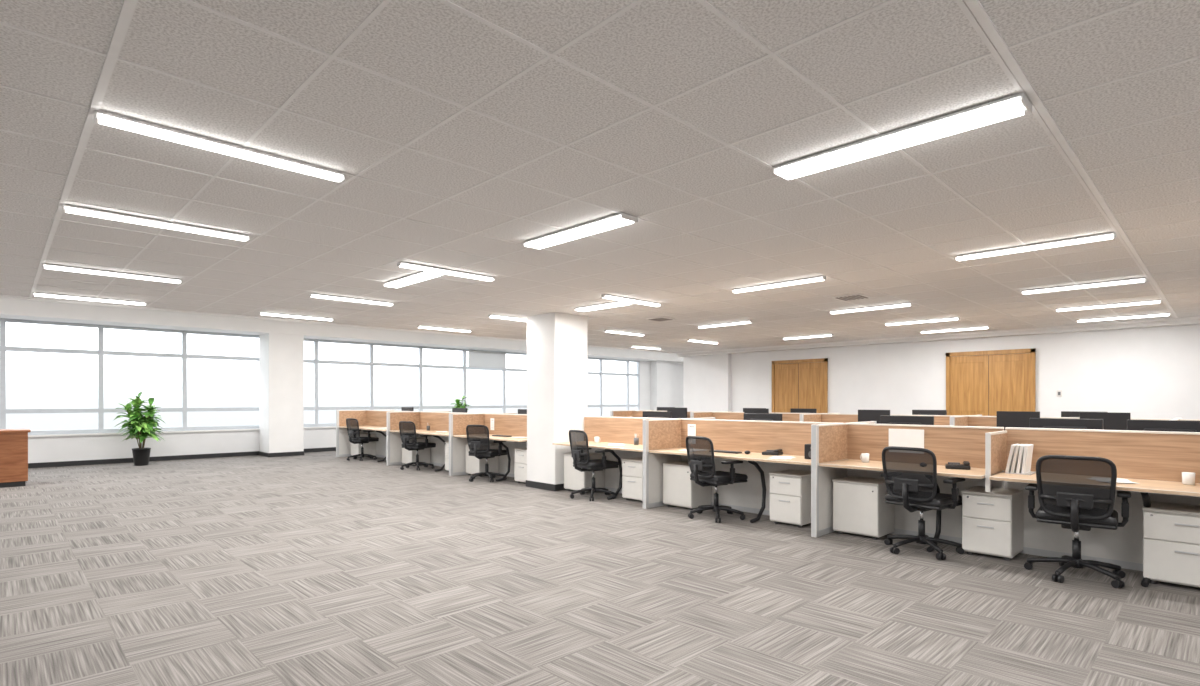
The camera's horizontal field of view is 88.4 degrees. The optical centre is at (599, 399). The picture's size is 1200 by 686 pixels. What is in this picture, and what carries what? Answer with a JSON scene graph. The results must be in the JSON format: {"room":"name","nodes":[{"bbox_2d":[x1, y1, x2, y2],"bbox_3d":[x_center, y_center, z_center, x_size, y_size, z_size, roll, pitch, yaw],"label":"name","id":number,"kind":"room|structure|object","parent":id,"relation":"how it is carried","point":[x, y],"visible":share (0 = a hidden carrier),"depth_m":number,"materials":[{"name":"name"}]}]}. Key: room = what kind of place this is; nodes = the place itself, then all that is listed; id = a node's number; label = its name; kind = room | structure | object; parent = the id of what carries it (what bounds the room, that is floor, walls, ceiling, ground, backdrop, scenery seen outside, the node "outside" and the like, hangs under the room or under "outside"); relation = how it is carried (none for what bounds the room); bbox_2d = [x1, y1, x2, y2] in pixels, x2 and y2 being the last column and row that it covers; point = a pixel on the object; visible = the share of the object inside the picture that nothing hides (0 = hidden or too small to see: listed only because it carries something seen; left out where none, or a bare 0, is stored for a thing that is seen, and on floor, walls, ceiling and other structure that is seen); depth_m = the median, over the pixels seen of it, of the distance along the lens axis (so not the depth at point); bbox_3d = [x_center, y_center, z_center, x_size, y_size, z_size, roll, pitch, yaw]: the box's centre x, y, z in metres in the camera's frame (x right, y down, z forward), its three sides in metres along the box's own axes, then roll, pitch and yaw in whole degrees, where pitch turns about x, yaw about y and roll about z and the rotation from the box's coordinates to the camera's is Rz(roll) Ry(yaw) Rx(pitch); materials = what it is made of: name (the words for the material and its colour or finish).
{"room":"open-plan office","nodes":[
{"label":"open-plan office","id":0,"kind":"room"},
{"bbox_2d":[28,361,682,462],"bbox_3d":[-5.016,-0.395,19.057,25.500,3.550,0.250,0,0,-44],"label":"wall","id":1,"kind":"structure","parent":0,"point":[86,447],"depth_m":14.34,"materials":[{"name":"paint"}]},
{"bbox_2d":[0,318,258,434],"bbox_3d":[-11.233,-0.445,12.864,7.950,2.390,0.080,0,0,-44],"label":"window","id":2,"kind":"structure","parent":1,"relation":"in","point":[100,352],"depth_m":13.30,"materials":[{"name":"metal"}]},
{"bbox_2d":[28,447,335,467],"bbox_3d":[-4.921,1.330,18.961,25.500,0.100,0.020,0,0,-44],"label":"baseboard","id":3,"kind":"structure","parent":1,"relation":"attached to","point":[234,454],"depth_m":13.98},
{"bbox_2d":[28,426,335,436],"bbox_3d":[-6.182,0.733,17.712,21.950,0.035,0.080,0,0,-44],"label":"window sill","id":4,"kind":"structure","parent":1,"relation":"attached to","point":[328,426],"depth_m":14.04,"materials":[{"name":"white paint"}]},
{"bbox_2d":[0,297,682,362],"bbox_3d":[-4.648,-1.895,18.682,25.500,0.550,0.800,0,0,-44],"label":"trim","id":5,"kind":"structure","parent":1,"relation":"attached to","point":[10,308],"depth_m":14.64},
{"bbox_2d":[304,338,639,426],"bbox_3d":[-3.391,-0.445,20.543,14.000,2.390,0.080,0,0,-44],"label":"window","id":6,"kind":"structure","parent":1,"relation":"in","point":[315,361],"depth_m":18.55,"materials":[{"name":"metal"}]},
{"bbox_2d":[468,350,506,368],"bbox_3d":[-3.654,-1.325,20.075,1.470,0.550,0.060,0,0,-44],"label":"roller blind","id":7,"kind":"object","parent":6,"relation":"attached to","point":[477,358],"visible":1,"depth_m":20.07,"materials":[{"name":"white fabric"}]},
{"bbox_2d":[650,361,669,410],"bbox_3d":[2.553,-0.120,26.049,0.900,3.000,0.350,0,0,-44],"label":"pier","id":8,"kind":"object","parent":1,"relation":"attached to","point":[659,370],"depth_m":25.81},
{"bbox_2d":[0,0,1199,352],"bbox_3d":[1.166,-1.360,6.670,17.000,0.060,13.900,0,0,-44],"label":"ceiling","id":9,"kind":"structure","parent":0,"point":[656,51],"depth_m":3.43,"materials":[{"name":"tile"}]},
{"bbox_2d":[32,292,146,305],"bbox_3d":[-6.571,-1.303,7.982,1.136,0.038,0.070,0,0,-44],"label":"ceiling light","id":10,"kind":"object","parent":9,"relation":"attached to","point":[35,293],"depth_m":7.94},
{"bbox_2d":[42,263,181,283],"bbox_3d":[-5.017,-1.303,6.396,1.136,0.038,0.070,0,0,-44],"label":"ceiling light","id":11,"kind":"object","parent":9,"relation":"attached to","point":[46,266],"depth_m":6.34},
{"bbox_2d":[62,204,249,241],"bbox_3d":[-3.247,-1.303,4.588,1.136,0.038,0.070,0,0,-44],"label":"ceiling light","id":12,"kind":"object","parent":9,"relation":"attached to","point":[68,209],"depth_m":4.52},
{"bbox_2d":[93,110,344,182],"bbox_3d":[-1.918,-1.303,3.231,1.136,0.038,0.070,0,0,-44],"label":"ceiling light","id":13,"kind":"object","parent":9,"relation":"attached to","point":[104,118],"depth_m":3.14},
{"bbox_2d":[259,312,332,320],"bbox_3d":[-4.729,-1.303,9.645,1.076,0.038,0.070,0,0,-44],"label":"ceiling light","id":14,"kind":"object","parent":9,"relation":"attached to","point":[260,313],"depth_m":9.60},
{"bbox_2d":[0,295,676,353],"bbox_3d":[-3.679,-1.315,11.618,17.000,0.030,0.050,0,0,-44],"label":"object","id":15,"kind":"object","parent":9,"relation":"attached to","point":[3,296],"depth_m":9.84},
{"bbox_2d":[309,293,393,305],"bbox_3d":[-3.218,-1.303,8.046,1.076,0.038,0.070,0,0,-44],"label":"ceiling light","id":16,"kind":"object","parent":9,"relation":"attached to","point":[310,295],"depth_m":8.00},
{"bbox_2d":[383,271,442,287],"bbox_3d":[-2.037,-1.304,6.683,0.170,0.036,1.016,0,0,-44],"label":"ceiling light","id":17,"kind":"object","parent":9,"relation":"attached to","point":[424,275],"depth_m":6.64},
{"bbox_2d":[417,326,470,331],"bbox_3d":[-2.851,-1.303,11.344,1.076,0.038,0.070,0,0,-44],"label":"ceiling light","id":18,"kind":"object","parent":9,"relation":"attached to","point":[425,327],"depth_m":11.30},
{"bbox_2d":[397,262,493,280],"bbox_3d":[-1.546,-1.303,6.296,1.076,0.038,0.070,0,0,-44],"label":"ceiling light","id":19,"kind":"object","parent":9,"relation":"attached to","point":[401,264],"depth_m":6.24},
{"bbox_2d":[488,314,526,321],"bbox_3d":[-1.331,-1.303,9.935,1.076,0.038,0.070,0,0,-44],"label":"ceiling light","id":20,"kind":"object","parent":9,"relation":"attached to","point":[491,316],"depth_m":9.77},
{"bbox_2d":[523,213,637,249],"bbox_3d":[-0.183,-1.304,4.818,0.170,0.036,1.136,0,0,-44],"label":"ceiling light","id":21,"kind":"object","parent":9,"relation":"attached to","point":[621,219],"depth_m":4.74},
{"bbox_2d":[0,0,1199,352],"bbox_3d":[1.166,-1.326,6.670,17.000,0.008,13.900,0,0,-44],"label":"grid","id":22,"kind":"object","parent":9,"relation":"attached to","point":[128,8],"depth_m":3.68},
{"bbox_2d":[575,301,631,311],"bbox_3d":[0.033,-1.304,8.599,0.170,0.036,0.966,0,0,-44],"label":"ceiling light","id":23,"kind":"object","parent":9,"relation":"attached to","point":[619,303],"depth_m":8.54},
{"bbox_2d":[604,330,643,335],"bbox_3d":[0.479,-1.303,12.016,1.076,0.038,0.070,0,0,-44],"label":"ceiling light","id":24,"kind":"object","parent":9,"relation":"attached to","point":[609,331],"depth_m":11.96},
{"bbox_2d":[601,294,660,306],"bbox_3d":[0.424,-1.303,8.114,1.076,0.038,0.070,0,0,-44],"label":"ceiling light","id":25,"kind":"object","parent":9,"relation":"attached to","point":[606,296],"depth_m":8.04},
{"bbox_2d":[646,317,674,320],"bbox_3d":[0.989,-1.317,10.066,0.340,0.018,0.340,0,0,-44],"label":"ceiling vent","id":26,"kind":"object","parent":9,"relation":"in","point":[656,318],"visible":1,"depth_m":10.03,"materials":[{"name":"metal"}]},
{"bbox_2d":[687,339,717,343],"bbox_3d":[2.301,-1.303,13.801,1.076,0.038,0.070,0,0,-44],"label":"ceiling light","id":27,"kind":"object","parent":9,"relation":"attached to","point":[691,340],"depth_m":13.76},
{"bbox_2d":[698,321,751,327],"bbox_3d":[2.148,-1.303,10.670,0.070,0.038,1.066,0,0,-44],"label":"ceiling light","id":28,"kind":"object","parent":9,"relation":"attached to","point":[742,322],"depth_m":10.63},
{"bbox_2d":[732,276,825,292],"bbox_3d":[2.004,-1.303,7.001,0.070,0.038,1.136,0,0,-44],"label":"ceiling light","id":29,"kind":"object","parent":9,"relation":"attached to","point":[821,278],"depth_m":6.94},
{"bbox_2d":[783,334,832,339],"bbox_3d":[4.292,-1.303,12.769,0.070,0.038,1.066,0,0,-44],"label":"ceiling light","id":30,"kind":"object","parent":9,"relation":"attached to","point":[826,335],"depth_m":12.72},
{"bbox_2d":[832,293,871,300],"bbox_3d":[3.237,-1.317,7.929,0.360,0.018,0.360,0,0,-44],"label":"ceiling vent","id":31,"kind":"object","parent":9,"relation":"in","point":[852,296],"visible":1,"depth_m":7.88,"materials":[{"name":"metal"}]},
{"bbox_2d":[830,303,911,313],"bbox_3d":[3.840,-1.303,8.799,0.070,0.038,1.136,0,0,-44],"label":"ceiling light","id":32,"kind":"object","parent":9,"relation":"attached to","point":[903,304],"depth_m":8.75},
{"bbox_2d":[773,93,1031,180],"bbox_3d":[1.461,-1.304,3.139,0.170,0.036,1.196,0,0,-44],"label":"ceiling light","id":33,"kind":"object","parent":9,"relation":"attached to","point":[1013,106],"depth_m":3.03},
{"bbox_2d":[885,317,959,325],"bbox_3d":[5.340,-1.303,10.268,0.070,0.038,1.136,0,0,-44],"label":"ceiling light","id":34,"kind":"object","parent":9,"relation":"attached to","point":[955,318],"depth_m":10.22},
{"bbox_2d":[921,326,988,332],"bbox_3d":[6.591,-1.303,11.493,0.070,0.038,1.136,0,0,-44],"label":"ceiling light","id":35,"kind":"object","parent":9,"relation":"attached to","point":[986,327],"depth_m":11.44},
{"bbox_2d":[955,232,1115,260],"bbox_3d":[3.683,-1.303,5.286,0.070,0.038,1.136,0,0,-44],"label":"ceiling light","id":36,"kind":"object","parent":9,"relation":"attached to","point":[1106,236],"depth_m":5.23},
{"bbox_2d":[1021,278,1146,293],"bbox_3d":[5.519,-1.303,7.084,0.070,0.038,1.136,0,0,-44],"label":"ceiling light","id":37,"kind":"object","parent":9,"relation":"attached to","point":[1137,280],"depth_m":7.04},
{"bbox_2d":[1056,300,1161,311],"bbox_3d":[7.020,-1.303,8.554,0.070,0.038,1.136,0,0,-44],"label":"ceiling light","id":38,"kind":"object","parent":9,"relation":"attached to","point":[1152,301],"depth_m":8.50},
{"bbox_2d":[1077,313,1170,321],"bbox_3d":[8.270,-1.303,9.778,0.070,0.038,1.136,0,0,-44],"label":"ceiling light","id":39,"kind":"object","parent":9,"relation":"attached to","point":[1161,314],"depth_m":9.73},
{"bbox_2d":[0,451,1199,685],"bbox_3d":[1.964,1.430,11.930,25.500,0.100,20.300,0,0,-44],"label":"floor","id":40,"kind":"structure","parent":0,"point":[324,568],"depth_m":4.36,"materials":[{"name":"carpet"}]},
{"bbox_2d":[0,429,30,487],"bbox_3d":[-9.927,0.930,9.594,1.560,0.900,0.660,0,0,-44],"label":"cabinet","id":41,"kind":"object","parent":40,"relation":"on","point":[13,442],"depth_m":9.79,"materials":[{"name":"brown wood"}]},
{"bbox_2d":[114,392,165,465],"bbox_3d":[-9.704,0.605,13.070,0.914,1.549,0.814,0,0,22],"label":"potted plant","id":42,"kind":"object","parent":40,"relation":"on","point":[140,426],"visible":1,"depth_m":12.94,"materials":[{"name":"green plant"}]},
{"bbox_2d":[258,333,303,456],"bbox_3d":[-7.960,-0.120,15.418,0.824,3.000,0.794,0,0,-44],"label":"column","id":43,"kind":"structure","parent":40,"relation":"on","point":[281,356],"depth_m":15.11,"materials":[{"name":"white paint"}]},
{"bbox_2d":[346,418,378,460],"bbox_3d":[-5.486,0.898,14.235,0.661,0.965,0.660,0,0,37],"label":"office chair","id":44,"kind":"object","parent":40,"relation":"on","point":[352,424],"visible":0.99,"depth_m":14.03,"materials":[{"name":"black plastic"}]},
{"bbox_2d":[351,433,375,457],"bbox_3d":[-5.763,1.100,15.001,0.424,0.560,0.468,0,0,-44],"label":"pedestal","id":45,"kind":"object","parent":40,"relation":"on","point":[369,448],"visible":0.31,"depth_m":14.86,"materials":[{"name":"silver metal"}]},
{"bbox_2d":[336,410,412,461],"bbox_3d":[-4.908,0.815,14.488,1.506,1.135,2.690,0,0,-44],"label":"workstation","id":46,"kind":"object","parent":40,"relation":"on","point":[375,420],"visible":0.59,"depth_m":14.95,"materials":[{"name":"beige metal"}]},
{"bbox_2d":[402,438,429,465],"bbox_3d":[-3.916,1.100,13.115,0.424,0.560,0.468,0,0,-44],"label":"pedestal","id":47,"kind":"object","parent":40,"relation":"on","point":[408,456],"visible":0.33,"depth_m":12.97,"materials":[{"name":"silver metal"}]},
{"bbox_2d":[399,421,435,470],"bbox_3d":[-3.667,0.898,12.377,0.661,0.965,0.660,0,0,34],"label":"office chair","id":48,"kind":"object","parent":40,"relation":"on","point":[407,429],"visible":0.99,"depth_m":12.16,"materials":[{"name":"black plastic"}]},
{"bbox_2d":[387,411,463,471],"bbox_3d":[-3.089,0.815,12.630,1.506,1.135,2.490,0,0,-44],"label":"workstation","id":49,"kind":"object","parent":40,"relation":"on","point":[438,420],"visible":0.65,"depth_m":13.02,"materials":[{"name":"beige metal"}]},
{"bbox_2d":[452,408,466,412],"bbox_3d":[-2.955,0.404,12.922,0.180,0.470,0.540,0,0,-44],"label":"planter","id":50,"kind":"object","parent":49,"relation":"on","point":[463,410],"visible":0.22,"depth_m":12.88,"materials":[{"name":"black plastic"}]},
{"bbox_2d":[450,396,469,410],"bbox_3d":[-4.149,0.628,18.454,0.705,1.504,0.669,0,0,-31],"label":"potted plant","id":51,"kind":"object","parent":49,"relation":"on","point":[457,403],"visible":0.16,"depth_m":18.34,"materials":[{"name":"green plant"}]},
{"bbox_2d":[445,442,448,471],"bbox_3d":[-2.696,1.095,11.889,0.476,0.570,0.388,0,0,-44],"label":"drawer pedestal","id":52,"kind":"object","parent":40,"relation":"on","point":[447,443],"visible":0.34,"depth_m":11.82,"materials":[{"name":"silver metal"}]},
{"bbox_2d":[465,444,498,476],"bbox_3d":[-2.167,1.100,11.329,0.424,0.560,0.468,0,0,-44],"label":"pedestal","id":53,"kind":"object","parent":40,"relation":"on","point":[473,464],"visible":0.41,"depth_m":11.20,"materials":[{"name":"silver metal"}]},
{"bbox_2d":[466,425,506,481],"bbox_3d":[-1.954,0.898,10.626,0.661,0.965,0.660,0,0,28],"label":"office chair","id":54,"kind":"object","parent":40,"relation":"on","point":[477,435],"visible":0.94,"depth_m":10.39,"materials":[{"name":"fabric"}]},
{"bbox_2d":[449,412,526,481],"bbox_3d":[-1.500,0.815,11.008,1.506,1.135,2.030,0,0,-44],"label":"workstation","id":55,"kind":"object","parent":40,"relation":"on","point":[514,424],"visible":0.52,"depth_m":11.22,"materials":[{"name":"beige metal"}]},
{"bbox_2d":[514,448,526,482],"bbox_3d":[-1.135,1.095,10.295,0.476,0.570,0.388,0,0,-44],"label":"drawer pedestal","id":56,"kind":"object","parent":40,"relation":"on","point":[520,453],"visible":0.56,"depth_m":10.15,"materials":[{"name":"silver metal"}]},
{"bbox_2d":[526,312,586,490],"bbox_3d":[-0.682,0.025,9.829,0.704,2.710,0.724,0,0,-44],"label":"column","id":57,"kind":"structure","parent":40,"relation":"on","point":[556,342],"depth_m":9.56,"materials":[{"name":"white paint"}]},
{"bbox_2d":[564,453,603,492],"bbox_3d":[-0.243,1.100,9.364,0.424,0.560,0.468,0,0,-44],"label":"pedestal","id":58,"kind":"object","parent":40,"relation":"on","point":[574,479],"visible":0.46,"depth_m":9.24,"materials":[{"name":"silver metal"}]},
{"bbox_2d":[569,430,618,500],"bbox_3d":[-0.096,0.898,8.735,0.660,0.965,0.661,0,0,-33],"label":"office chair","id":59,"kind":"object","parent":40,"relation":"on","point":[578,439],"visible":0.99,"depth_m":8.55,"materials":[{"name":"black plastic"}]},
{"bbox_2d":[553,416,679,499],"bbox_3d":[0.420,0.816,9.047,1.400,1.132,1.860,0,0,-44],"label":"workstation","id":60,"kind":"object","parent":40,"relation":"on","point":[609,430],"visible":0.44,"depth_m":9.16,"materials":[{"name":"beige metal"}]},
{"bbox_2d":[643,411,671,417],"bbox_3d":[0.823,0.404,9.064,0.180,0.470,0.540,0,0,-44],"label":"computer monitor","id":61,"kind":"object","parent":60,"relation":"on","point":[650,414],"visible":0.2,"depth_m":9.05,"materials":[{"name":"black plastic"}]},
{"bbox_2d":[622,457,642,502],"bbox_3d":[0.593,1.095,8.530,0.476,0.570,0.388,0,0,-44],"label":"drawer pedestal","id":62,"kind":"object","parent":40,"relation":"on","point":[632,468],"visible":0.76,"depth_m":8.37,"materials":[{"name":"silver metal"}]},
{"bbox_2d":[610,410,711,417],"bbox_3d":[1.592,0.815,14.239,1.506,1.135,2.340,0,0,-44],"label":"workstation","id":63,"kind":"object","parent":40,"relation":"on","point":[618,413],"visible":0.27,"depth_m":14.77,"materials":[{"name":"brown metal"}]},
{"bbox_2d":[667,407,686,417],"bbox_3d":[1.728,0.404,13.729,0.180,0.470,0.540,0,0,-44],"label":"computer monitor","id":64,"kind":"object","parent":63,"relation":"on","point":[676,412],"visible":0.46,"depth_m":13.66,"materials":[{"name":"black plastic"}]},
{"bbox_2d":[663,461,710,509],"bbox_3d":[1.122,1.100,7.971,0.424,0.560,0.468,0,0,-44],"label":"pedestal","id":65,"kind":"object","parent":40,"relation":"on","point":[679,490],"visible":0.77,"depth_m":7.82,"materials":[{"name":"silver metal"}]},
{"bbox_2d":[686,436,747,522],"bbox_3d":[1.359,0.898,7.249,0.660,0.965,0.661,0,0,-30],"label":"office chair","id":66,"kind":"object","parent":40,"relation":"on","point":[700,450],"visible":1,"depth_m":7.08,"materials":[{"name":"fabric"}]},
{"bbox_2d":[643,417,833,522],"bbox_3d":[1.868,0.815,7.568,1.506,1.135,2.260,0,0,-44],"label":"workstation","id":67,"kind":"object","parent":40,"relation":"on","point":[663,439],"visible":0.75,"depth_m":7.67,"materials":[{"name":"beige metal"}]},
{"bbox_2d":[688,424,695,435],"bbox_3d":[1.216,0.450,8.189,0.004,0.260,0.130,0,0,-44],"label":"notice","id":68,"kind":"object","parent":67,"relation":"attached to","point":[691,427],"visible":0.64,"depth_m":8.18,"materials":[{"name":"white paper"}]},
{"bbox_2d":[714,450,741,453],"bbox_3d":[1.528,0.629,7.515,0.120,0.019,0.400,0,0,-44],"label":"keyboard","id":69,"kind":"object","parent":67,"relation":"on","point":[720,451],"visible":0.92,"depth_m":7.43,"materials":[{"name":"black plastic"}]},
{"bbox_2d":[744,413,781,420],"bbox_3d":[2.048,0.404,7.814,0.180,0.470,0.540,0,0,-44],"label":"computer monitor","id":70,"kind":"object","parent":67,"relation":"on","point":[747,416],"visible":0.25,"depth_m":7.79,"materials":[{"name":"black plastic"}]},
{"bbox_2d":[762,449,782,455],"bbox_3d":[2.013,0.607,7.206,0.200,0.065,0.180,0,0,34],"label":"desk phone","id":71,"kind":"object","parent":67,"relation":"on","point":[777,452],"visible":1,"depth_m":7.14,"materials":[{"name":"black plastic"}]},
{"bbox_2d":[767,456,795,459],"bbox_3d":[1.999,0.635,6.784,0.265,0.008,0.344,0,0,28],"label":"paper stack","id":72,"kind":"object","parent":67,"relation":"in","point":[773,457],"visible":1,"depth_m":6.78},
{"bbox_2d":[804,444,810,458],"bbox_3d":[2.318,0.559,6.665,0.122,0.160,0.180,0,0,-44],"label":"speaker","id":73,"kind":"object","parent":67,"relation":"on","point":[807,447],"visible":0.39,"depth_m":6.66},
{"bbox_2d":[690,411,810,421],"bbox_3d":[3.271,0.815,12.525,1.506,1.135,2.440,0,0,-44],"label":"workstation","id":74,"kind":"object","parent":40,"relation":"on","point":[725,415],"visible":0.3,"depth_m":12.93,"materials":[{"name":"brown wood"}]},
{"bbox_2d":[744,408,768,412],"bbox_3d":[3.127,0.404,12.300,0.180,0.470,0.540,0,0,-44],"label":"computer monitor","id":75,"kind":"object","parent":74,"relation":"on","point":[746,410],"visible":0.24,"depth_m":12.28,"materials":[{"name":"black plastic"}]},
{"bbox_2d":[790,408,816,412],"bbox_3d":[4.003,0.404,12.178,0.180,0.470,0.540,0,0,-44],"label":"computer monitor","id":76,"kind":"object","parent":74,"relation":"on","point":[792,410],"visible":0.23,"depth_m":12.18,"materials":[{"name":"black plastic"}]},
{"bbox_2d":[769,470,810,527],"bbox_3d":[2.181,1.095,6.909,0.476,0.570,0.388,0,0,-44],"label":"drawer pedestal","id":77,"kind":"object","parent":40,"relation":"on","point":[790,490],"visible":0.9,"depth_m":6.74,"materials":[{"name":"silver metal"}]},
{"bbox_2d":[832,476,893,539],"bbox_3d":[2.710,1.100,6.349,0.424,0.560,0.468,0,0,-44],"label":"pedestal","id":78,"kind":"object","parent":40,"relation":"on","point":[860,507],"visible":0.96,"depth_m":6.19,"materials":[{"name":"silver metal"}]},
{"bbox_2d":[800,413,960,425],"bbox_3d":[4.985,0.815,10.774,1.506,1.135,2.440,0,0,-44],"label":"workstation","id":79,"kind":"object","parent":40,"relation":"on","point":[813,417],"visible":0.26,"depth_m":11.22,"materials":[{"name":"brown wood"}]},
{"bbox_2d":[858,410,889,423],"bbox_3d":[4.736,0.404,10.657,0.180,0.470,0.540,0,0,-44],"label":"computer monitor","id":80,"kind":"object","parent":79,"relation":"on","point":[863,415],"visible":0.38,"depth_m":10.65,"materials":[{"name":"black plastic"}]},
{"bbox_2d":[912,410,946,414],"bbox_3d":[5.612,0.404,10.534,0.180,0.470,0.540,0,0,-44],"label":"computer monitor","id":81,"kind":"object","parent":79,"relation":"on","point":[914,412],"visible":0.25,"depth_m":10.53,"materials":[{"name":"black plastic"}]},
{"bbox_2d":[811,421,1004,551],"bbox_3d":[3.191,0.815,6.218,1.506,1.135,1.500,0,0,-44],"label":"workstation","id":82,"kind":"object","parent":40,"relation":"on","point":[836,448],"visible":0.62,"depth_m":6.20,"materials":[{"name":"brown wood"}]},
{"bbox_2d":[860,453,868,462],"bbox_3d":[2.716,0.594,6.342,0.097,0.090,0.076,0,0,35],"label":"coffee mug","id":83,"kind":"object","parent":82,"relation":"on","point":[865,456],"visible":1,"depth_m":6.31,"materials":[{"name":"white ceramic"}]},
{"bbox_2d":[889,429,923,447],"bbox_3d":[3.105,0.415,6.260,0.003,0.240,0.340,0,0,-44],"label":"paper sheet","id":84,"kind":"object","parent":82,"relation":"attached to","point":[914,438],"visible":0.64,"depth_m":6.25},
{"bbox_2d":[880,415,933,424],"bbox_3d":[3.258,0.404,6.578,0.180,0.470,0.540,0,0,-44],"label":"computer monitor","id":85,"kind":"object","parent":82,"relation":"on","point":[884,419],"visible":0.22,"depth_m":6.56,"materials":[{"name":"black plastic"}]},
{"bbox_2d":[945,461,970,469],"bbox_3d":[3.341,0.607,5.764,0.200,0.065,0.180,0,0,28],"label":"desk phone","id":86,"kind":"object","parent":82,"relation":"on","point":[950,465],"visible":1,"depth_m":5.70,"materials":[{"name":"black plastic"}]},
{"bbox_2d":[880,446,964,559],"bbox_3d":[2.933,0.898,5.641,0.660,0.965,0.661,0,0,-38],"label":"office chair","id":87,"kind":"object","parent":40,"relation":"on","point":[909,474],"visible":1,"depth_m":5.45,"materials":[{"name":"fabric"}]},
{"bbox_2d":[961,486,1023,560],"bbox_3d":[3.524,1.095,5.537,0.476,0.570,0.388,0,0,-44],"label":"drawer pedestal","id":88,"kind":"object","parent":40,"relation":"on","point":[993,521],"visible":1,"depth_m":5.39,"materials":[{"name":"silver metal"}]},
{"bbox_2d":[950,415,1171,487],"bbox_3d":[6.699,0.815,9.024,1.506,1.135,2.440,0,0,-44],"label":"workstation","id":89,"kind":"object","parent":40,"relation":"on","point":[968,420],"visible":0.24,"depth_m":9.61,"materials":[{"name":"brown wood"}]},
{"bbox_2d":[997,411,1039,430],"bbox_3d":[6.206,0.404,9.156,0.180,0.470,0.540,0,0,-44],"label":"computer monitor","id":90,"kind":"object","parent":89,"relation":"on","point":[1004,418],"visible":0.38,"depth_m":9.15,"materials":[{"name":"black plastic"}]},
{"bbox_2d":[1061,411,1082,416],"bbox_3d":[7.081,0.404,9.034,0.180,0.470,0.540,0,0,-44],"label":"computer monitor","id":91,"kind":"object","parent":89,"relation":"on","point":[1063,413],"visible":0.13,"depth_m":9.15,"materials":[{"name":"black plastic"}]},
{"bbox_2d":[1080,412,1130,429],"bbox_3d":[6.905,0.404,8.442,0.180,0.470,0.540,0,0,-44],"label":"computer monitor","id":92,"kind":"object","parent":89,"relation":"on","point":[1111,420],"visible":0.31,"depth_m":8.36,"materials":[{"name":"black plastic"}]},
{"bbox_2d":[1024,455,1130,587],"bbox_3d":[3.722,0.898,4.832,0.661,0.965,0.660,0,0,40],"label":"office chair","id":93,"kind":"object","parent":40,"relation":"on","point":[1076,493],"visible":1,"depth_m":4.63,"materials":[{"name":"fabric"}]},
{"bbox_2d":[985,427,1199,586],"bbox_3d":[4.230,0.816,5.156,1.400,1.132,1.468,0,0,-44],"label":"workstation","id":94,"kind":"object","parent":40,"relation":"on","point":[1156,460],"visible":0.58,"depth_m":5.08,"materials":[{"name":"brown wood"}]},
{"bbox_2d":[1005,444,1035,474],"bbox_3d":[3.682,0.514,5.401,0.260,0.250,0.186,0,0,-44],"label":"folders","id":95,"kind":"object","parent":94,"relation":"on","point":[1019,461],"visible":0.99,"depth_m":5.34,"materials":[{"name":"white paper"}]},
{"bbox_2d":[1029,418,1102,429],"bbox_3d":[4.217,0.404,5.599,0.180,0.470,0.540,0,0,-44],"label":"computer monitor","id":96,"kind":"object","parent":94,"relation":"on","point":[1097,424],"visible":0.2,"depth_m":5.59,"materials":[{"name":"black plastic"}]},
{"bbox_2d":[1116,478,1139,483],"bbox_3d":[4.045,0.635,4.870,0.271,0.008,0.344,0,0,23],"label":"paper stack","id":97,"kind":"object","parent":94,"relation":"in","point":[1119,480],"visible":0.38,"depth_m":4.78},
{"bbox_2d":[1127,420,1199,431],"bbox_3d":[4.706,0.404,5.099,0.180,0.470,0.540,0,0,-44],"label":"computer monitor","id":98,"kind":"object","parent":94,"relation":"on","point":[1134,425],"visible":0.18,"depth_m":5.12,"materials":[{"name":"black plastic"}]},
{"bbox_2d":[1182,472,1194,484],"bbox_3d":[4.463,0.594,4.677,0.097,0.090,0.076,0,0,-41],"label":"coffee mug","id":99,"kind":"object","parent":94,"relation":"on","point":[1188,478],"visible":1,"depth_m":4.64,"materials":[{"name":"white ceramic"}]},
{"bbox_2d":[1142,501,1199,587],"bbox_3d":[4.413,1.095,4.629,0.476,0.570,0.488,0,0,-44],"label":"drawer pedestal","id":100,"kind":"object","parent":40,"relation":"on","point":[1171,531],"visible":0.96,"depth_m":4.54,"materials":[{"name":"silver metal"}]},
{"bbox_2d":[1172,418,1199,420],"bbox_3d":[8.410,0.815,7.277,1.506,1.135,2.430,0,0,-44],"label":"workstation","id":101,"kind":"object","parent":40,"relation":"on","point":[1178,419],"visible":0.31,"depth_m":8.02,"materials":[{"name":"silver metal"}]},
{"bbox_2d":[683,324,1199,418],"bbox_3d":[7.310,-0.395,12.687,0.200,3.550,13.900,0,0,-44],"label":"wall","id":102,"kind":"structure","parent":0,"point":[1153,372],"depth_m":11.57,"materials":[{"name":"paint"}]},
{"bbox_2d":[706,354,730,410],"bbox_3d":[3.201,0.075,16.641,0.140,2.610,0.700,0,0,-44],"label":"pilaster","id":103,"kind":"object","parent":102,"relation":"attached to","point":[718,366],"depth_m":16.56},
{"bbox_2d":[772,358,827,412],"bbox_3d":[4.819,0.200,14.993,0.090,2.360,1.440,0,0,-44],"label":"door","id":104,"kind":"structure","parent":102,"relation":"in","point":[801,384],"depth_m":14.97,"materials":[{"name":"brown wood"}]},
{"bbox_2d":[677,316,1199,353],"bbox_3d":[7.017,-1.312,12.401,0.060,0.035,13.900,0,0,-44],"label":"trim cornice lip","id":105,"kind":"object","parent":102,"relation":"attached to","point":[1197,317],"depth_m":12.07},
{"bbox_2d":[677,319,1199,356],"bbox_3d":[7.139,-1.280,12.519,0.280,0.100,13.900,0,0,-44],"label":"crown molding","id":106,"kind":"structure","parent":102,"relation":"attached to","point":[1191,321],"depth_m":12.14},
{"bbox_2d":[946,348,1035,415],"bbox_3d":[7.632,0.205,12.120,0.090,2.350,1.520,0,0,-44],"label":"door","id":107,"kind":"structure","parent":102,"relation":"in","point":[986,383],"depth_m":12.11,"materials":[{"name":"brown wood"}]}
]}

